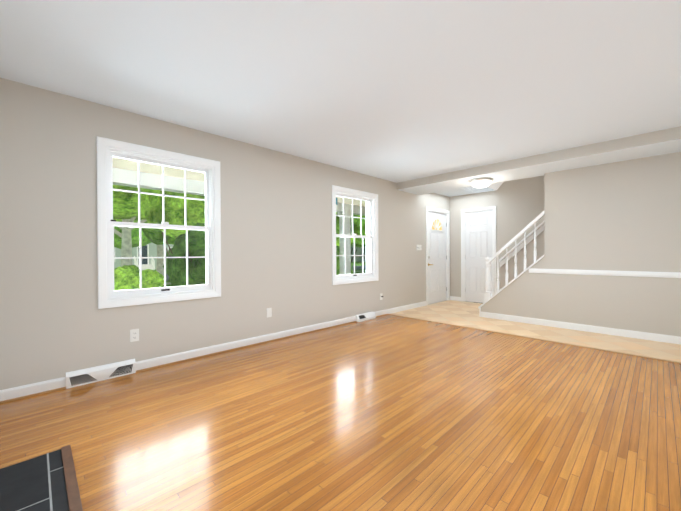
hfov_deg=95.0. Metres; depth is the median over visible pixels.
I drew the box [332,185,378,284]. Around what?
window
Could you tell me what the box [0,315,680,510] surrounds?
floor
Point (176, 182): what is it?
porch roof
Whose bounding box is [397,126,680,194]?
soffit
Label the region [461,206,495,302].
closet door
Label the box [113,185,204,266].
tree
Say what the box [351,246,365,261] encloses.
house
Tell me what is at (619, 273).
trim
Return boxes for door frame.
[426,206,449,304]
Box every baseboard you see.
[0,301,426,403]
[450,296,460,300]
[480,312,680,344]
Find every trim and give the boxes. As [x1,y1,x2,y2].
[478,255,543,316]
[529,268,680,277]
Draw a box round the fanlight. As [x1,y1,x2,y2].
[432,219,441,229]
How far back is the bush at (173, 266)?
6.39 m
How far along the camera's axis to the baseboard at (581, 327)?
4.35 m
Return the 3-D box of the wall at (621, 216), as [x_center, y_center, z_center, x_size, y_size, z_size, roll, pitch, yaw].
[3.585,-0.089,4.341,0.130,2.310,3.150,-1,0,-44]
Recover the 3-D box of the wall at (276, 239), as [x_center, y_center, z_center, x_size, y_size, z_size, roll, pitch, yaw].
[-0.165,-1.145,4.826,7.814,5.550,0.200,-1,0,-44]
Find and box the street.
[166,265,365,280]
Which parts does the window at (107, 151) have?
glass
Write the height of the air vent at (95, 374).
0.125 m
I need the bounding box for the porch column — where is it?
[338,212,351,274]
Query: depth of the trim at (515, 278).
5.06 m
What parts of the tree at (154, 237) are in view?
crown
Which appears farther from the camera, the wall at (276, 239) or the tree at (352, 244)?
the tree at (352, 244)
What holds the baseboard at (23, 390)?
attached to the wall at (276, 239)
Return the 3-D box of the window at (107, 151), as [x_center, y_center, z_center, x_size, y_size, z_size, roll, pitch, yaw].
[-1.820,-0.291,3.203,1.130,1.545,0.240,-1,0,-44]
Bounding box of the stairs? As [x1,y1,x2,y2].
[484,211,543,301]
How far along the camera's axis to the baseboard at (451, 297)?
7.29 m
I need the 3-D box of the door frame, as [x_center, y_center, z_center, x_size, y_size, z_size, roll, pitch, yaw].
[2.128,0.003,7.066,1.053,2.108,0.220,-1,0,-44]
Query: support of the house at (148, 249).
on the lawn
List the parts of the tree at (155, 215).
crown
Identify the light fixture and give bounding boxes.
[470,178,492,188]
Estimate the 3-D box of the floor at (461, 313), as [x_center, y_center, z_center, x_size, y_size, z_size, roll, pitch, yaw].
[3.286,1.094,4.960,2.434,0.060,4.450,-1,0,-44]
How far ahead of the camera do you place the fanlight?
7.09 m
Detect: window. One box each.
[96,136,220,308]
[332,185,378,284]
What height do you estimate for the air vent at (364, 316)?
0.105 m
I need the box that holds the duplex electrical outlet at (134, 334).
[130,329,138,341]
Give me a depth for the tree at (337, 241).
23.94 m
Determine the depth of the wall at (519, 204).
6.49 m
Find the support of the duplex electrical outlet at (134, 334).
attached to the wall at (276, 239)
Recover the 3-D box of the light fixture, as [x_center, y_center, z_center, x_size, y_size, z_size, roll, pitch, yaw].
[2.318,-1.165,5.142,0.352,0.156,0.352,-1,0,-44]
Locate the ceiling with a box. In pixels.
[0,0,680,196]
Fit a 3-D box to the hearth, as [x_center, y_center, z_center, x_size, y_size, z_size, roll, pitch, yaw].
[-1.183,1.096,0.970,0.625,0.020,1.680,-1,0,-44]
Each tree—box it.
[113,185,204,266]
[114,221,174,275]
[336,212,355,245]
[336,212,365,244]
[351,242,365,246]
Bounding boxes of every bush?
[114,265,163,290]
[162,223,205,286]
[336,246,356,274]
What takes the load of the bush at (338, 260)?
on the lawn
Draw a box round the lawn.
[142,262,365,286]
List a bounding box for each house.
[114,242,172,269]
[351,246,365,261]
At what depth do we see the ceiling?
2.27 m
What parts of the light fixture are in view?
lamp shade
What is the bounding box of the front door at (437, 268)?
[428,211,445,303]
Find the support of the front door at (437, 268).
attached to the door frame
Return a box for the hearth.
[0,445,82,510]
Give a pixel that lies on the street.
(356, 268)
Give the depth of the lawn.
34.47 m
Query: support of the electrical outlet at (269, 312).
attached to the wall at (276, 239)
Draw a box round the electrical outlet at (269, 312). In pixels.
[267,308,271,316]
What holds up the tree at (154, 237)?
on the lawn
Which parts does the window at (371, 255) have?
glass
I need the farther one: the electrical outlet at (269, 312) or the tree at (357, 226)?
the tree at (357, 226)
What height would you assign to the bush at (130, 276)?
1.393 m
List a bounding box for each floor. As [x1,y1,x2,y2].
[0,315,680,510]
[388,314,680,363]
[391,300,680,361]
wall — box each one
[0,78,449,389]
[450,176,543,296]
[481,152,680,336]
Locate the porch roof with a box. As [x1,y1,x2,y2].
[112,157,365,215]
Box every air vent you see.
[66,359,135,388]
[355,312,375,321]
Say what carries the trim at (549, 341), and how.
on the floor at (389, 413)

